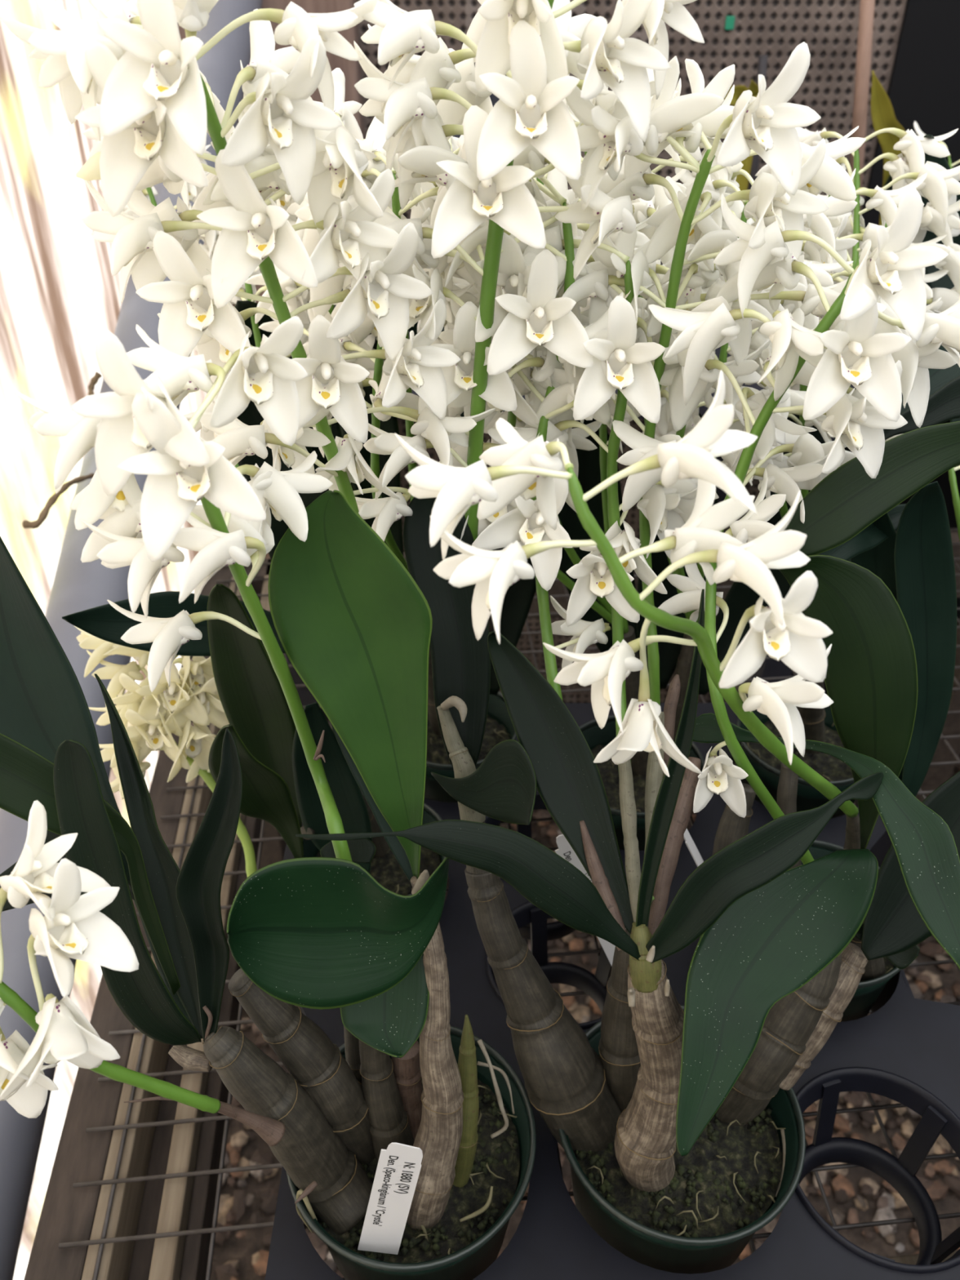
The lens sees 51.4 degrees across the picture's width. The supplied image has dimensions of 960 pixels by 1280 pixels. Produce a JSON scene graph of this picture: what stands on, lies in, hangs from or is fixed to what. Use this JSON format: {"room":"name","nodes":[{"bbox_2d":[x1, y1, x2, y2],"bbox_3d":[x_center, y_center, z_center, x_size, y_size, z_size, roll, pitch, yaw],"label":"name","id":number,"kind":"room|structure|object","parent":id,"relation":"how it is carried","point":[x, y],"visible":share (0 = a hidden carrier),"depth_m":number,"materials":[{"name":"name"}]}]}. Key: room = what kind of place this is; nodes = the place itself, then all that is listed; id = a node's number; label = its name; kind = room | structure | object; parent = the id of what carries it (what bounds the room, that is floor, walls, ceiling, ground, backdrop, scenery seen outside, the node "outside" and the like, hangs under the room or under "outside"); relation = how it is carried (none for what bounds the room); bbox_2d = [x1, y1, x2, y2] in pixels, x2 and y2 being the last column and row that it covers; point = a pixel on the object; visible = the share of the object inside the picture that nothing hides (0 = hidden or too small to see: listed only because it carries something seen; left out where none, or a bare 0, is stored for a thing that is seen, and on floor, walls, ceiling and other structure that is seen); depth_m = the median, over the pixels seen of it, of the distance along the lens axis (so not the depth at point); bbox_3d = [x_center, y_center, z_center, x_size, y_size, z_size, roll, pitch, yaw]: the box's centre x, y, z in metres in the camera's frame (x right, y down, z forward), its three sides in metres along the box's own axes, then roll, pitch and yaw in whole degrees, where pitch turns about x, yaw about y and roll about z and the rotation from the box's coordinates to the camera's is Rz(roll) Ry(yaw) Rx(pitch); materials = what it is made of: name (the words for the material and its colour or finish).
{"room":"greenhouse","nodes":[
{"label":"greenhouse","id":0,"kind":"room"},
{"bbox_2d":[0,0,207,1279],"bbox_3d":[-0.454,-0.081,0.201,0.040,2.600,2.822,1,36,1],"label":"window","id":1,"kind":"structure","parent":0,"point":[59,291],"depth_m":0.98,"materials":[{"name":"white glass"}]},
{"bbox_2d":[0,0,262,1279],"bbox_3d":[-0.362,-0.152,1.007,0.099,0.862,1.434,1,36,2],"label":"wall","id":2,"kind":"structure","parent":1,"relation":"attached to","point":[77,586],"depth_m":0.90,"materials":[{"name":"white paint"}]},
{"bbox_2d":[22,472,94,528],"bbox_3d":[-0.376,-0.133,0.904,0.019,0.029,0.122,5,36,7],"label":"twig","id":3,"kind":"object","parent":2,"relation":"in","point":[52,500],"visible":0.97,"depth_m":0.87,"materials":[{"name":"brown wood"}]},
{"bbox_2d":[87,371,102,395],"bbox_3d":[-0.387,-0.251,1.009,0.016,0.043,0.030,-6,36,-9],"label":"twig","id":4,"kind":"object","parent":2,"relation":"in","point":[94,380],"visible":0.53,"depth_m":1.00,"materials":[{"name":"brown wood"}]},
{"bbox_2d":[210,726,959,1279],"bbox_3d":[0.475,0.939,1.053,2.050,0.048,3.000,0,36,0],"label":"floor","id":5,"kind":"structure","parent":0,"point":[233,1248],"depth_m":1.31,"materials":[{"name":"gravel"}]},
{"bbox_2d":[23,528,959,1279],"bbox_3d":[0.223,0.467,1.021,1.002,0.750,0.980,-3,36,-4],"label":"bench","id":6,"kind":"object","parent":5,"relation":"on","point":[134,1190],"visible":0.12,"depth_m":0.62,"materials":[{"name":"metal"}]},
{"bbox_2d":[264,702,959,1279],"bbox_3d":[0.133,0.214,0.664,0.544,0.072,0.460,0,36,0],"label":"tray","id":7,"kind":"object","parent":6,"relation":"on","point":[906,1051],"visible":0.27,"depth_m":0.57,"materials":[{"name":"plastic"}]},
{"bbox_2d":[62,583,445,895],"bbox_3d":[-0.130,0.102,0.599,0.226,0.337,0.158,0,36,0],"label":"potted orchid","id":8,"kind":"object","parent":7,"relation":"in","point":[237,688],"visible":0.66,"depth_m":0.57,"materials":[{"name":"plant"}]},
{"bbox_2d":[0,0,536,1279],"bbox_3d":[-0.109,0.062,0.428,0.260,0.602,0.253,-6,36,-9],"label":"potted orchid","id":9,"kind":"object","parent":7,"relation":"in","point":[353,624],"visible":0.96,"depth_m":0.39,"materials":[{"name":"plant"}]},
{"bbox_2d":[357,1142,422,1254],"bbox_3d":[-0.041,0.253,0.449,0.032,0.079,0.012,-23,42,-28],"label":"name tag","id":10,"kind":"object","parent":9,"relation":"in","point":[399,1166],"visible":1,"depth_m":0.45,"materials":[{"name":"white plastic"}]},
{"bbox_2d":[82,67,536,826],"bbox_3d":[-0.128,-0.068,0.659,0.377,0.542,0.203,17,39,22],"label":"potted orchid","id":11,"kind":"object","parent":7,"relation":"in","point":[518,597],"visible":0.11,"depth_m":0.56,"materials":[{"name":"plant"}]},
{"bbox_2d":[295,0,883,1274],"bbox_3d":[0.056,0.041,0.461,0.286,0.598,0.255,15,39,19],"label":"potted orchid","id":12,"kind":"object","parent":7,"relation":"in","point":[680,1129],"visible":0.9,"depth_m":0.41,"materials":[{"name":"plant"}]},
{"bbox_2d":[555,834,626,966],"bbox_3d":[0.070,0.152,0.558,0.060,0.113,0.009,9,37,12],"label":"name tag","id":13,"kind":"object","parent":12,"relation":"in","point":[565,851],"visible":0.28,"depth_m":0.54,"materials":[{"name":"grey plastic"}]},
{"bbox_2d":[447,73,857,850],"bbox_3d":[0.094,-0.036,0.608,0.198,0.550,0.178,19,40,24],"label":"potted orchid","id":14,"kind":"object","parent":7,"relation":"in","point":[588,459],"visible":0.1,"depth_m":0.57,"materials":[{"name":"plant"}]},
{"bbox_2d":[395,184,959,1022],"bbox_3d":[0.126,0.076,0.472,0.221,0.528,0.297,16,39,21],"label":"potted orchid","id":15,"kind":"object","parent":7,"relation":"in","point":[838,624],"visible":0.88,"depth_m":0.38,"materials":[{"name":"plant"}]},
{"bbox_2d":[684,828,703,866],"bbox_3d":[0.137,0.146,0.579,0.052,0.106,0.010,2,36,2],"label":"name tag","id":16,"kind":"object","parent":15,"relation":"in","point":[690,843],"visible":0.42,"depth_m":0.56,"materials":[{"name":"white plastic"}]},
{"bbox_2d":[718,127,959,817],"bbox_3d":[0.206,-0.041,0.652,0.195,0.505,0.257,12,38,15],"label":"potted orchid","id":17,"kind":"object","parent":7,"relation":"in","point":[916,562],"visible":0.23,"depth_m":0.56,"materials":[{"name":"plant"}]},
{"bbox_2d":[784,120,959,555],"bbox_3d":[0.382,-0.067,0.730,0.277,0.456,0.679,14,38,18],"label":"potted orchid","id":18,"kind":"object","parent":6,"relation":"on","point":[847,500],"visible":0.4,"depth_m":0.43,"materials":[{"name":"plant"}]},
{"bbox_2d":[214,717,959,1279],"bbox_3d":[0.350,0.398,1.744,1.830,0.041,2.285,0,36,0],"label":"gravel","id":19,"kind":"object","parent":5,"relation":"on","point":[231,1210],"visible":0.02,"depth_m":1.32,"materials":[{"name":"brown gravel"}]},
{"bbox_2d":[284,262,928,766],"bbox_3d":[0.465,-0.048,1.584,1.470,0.922,0.540,0,36,0],"label":"shelf","id":20,"kind":"object","parent":5,"relation":"on","point":[772,668],"visible":0.02,"depth_m":1.34,"materials":[{"name":"black metal"}]},
{"bbox_2d":[452,92,499,137],"bbox_3d":[-0.011,-0.484,1.156,0.105,0.286,0.105,0,36,0],"label":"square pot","id":21,"kind":"object","parent":20,"relation":"on","point":[494,99],"visible":0.02,"depth_m":1.04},
{"bbox_2d":[721,80,758,275],"bbox_3d":[0.314,-0.530,1.222,0.095,0.282,0.090,0,36,0],"label":"young plant","id":22,"kind":"object","parent":20,"relation":"on","point":[741,180],"visible":0.03,"depth_m":1.15,"materials":[{"name":"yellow plant"}]},
{"bbox_2d":[747,54,768,201],"bbox_3d":[0.380,-0.648,1.383,0.033,0.284,0.014,0,36,0],"label":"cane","id":23,"kind":"object","parent":20,"relation":"on","point":[762,60],"visible":0.31,"depth_m":1.31,"materials":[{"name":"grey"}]},
{"bbox_2d":[849,0,875,211],"bbox_3d":[0.523,-0.694,1.374,0.097,0.372,0.020,-20,40,-25],"label":"wooden stake","id":24,"kind":"object","parent":20,"relation":"on","point":[866,15],"visible":0.44,"depth_m":1.32,"materials":[{"name":"brown wood"}]},
{"bbox_2d":[871,70,905,225],"bbox_3d":[0.438,-0.445,1.081,0.146,0.310,0.090,-19,40,-25],"label":"young plant","id":25,"kind":"object","parent":20,"relation":"on","point":[882,114],"visible":0.05,"depth_m":1.00,"materials":[{"name":"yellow plant"}]},
{"bbox_2d":[355,0,959,702],"bbox_3d":[0.662,-0.997,1.334,1.675,2.750,0.110,0,36,0],"label":"wall","id":26,"kind":"structure","parent":0,"point":[774,28],"depth_m":1.40,"materials":[{"name":"grey metal"}]},
{"bbox_2d":[724,16,734,30],"bbox_3d":[0.346,-0.854,1.380,0.012,0.016,0.004,0,36,0],"label":"clip","id":27,"kind":"object","parent":26,"relation":"attached to","point":[730,20],"visible":1,"depth_m":1.38,"materials":[{"name":"teal plastic"}]},
{"bbox_3d":[0.530,-1.739,0.782,1.940,0.700,0.130,0,36,0],"label":"wall","id":28,"kind":"structure","parent":0,"visible":0},
{"bbox_2d":[177,0,364,559],"bbox_3d":[-0.305,-0.982,1.314,0.270,2.750,0.120,0,36,0],"label":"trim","id":29,"kind":"structure","parent":28,"relation":"attached to","point":[350,68],"depth_m":1.36,"materials":[{"name":"brown wood"}]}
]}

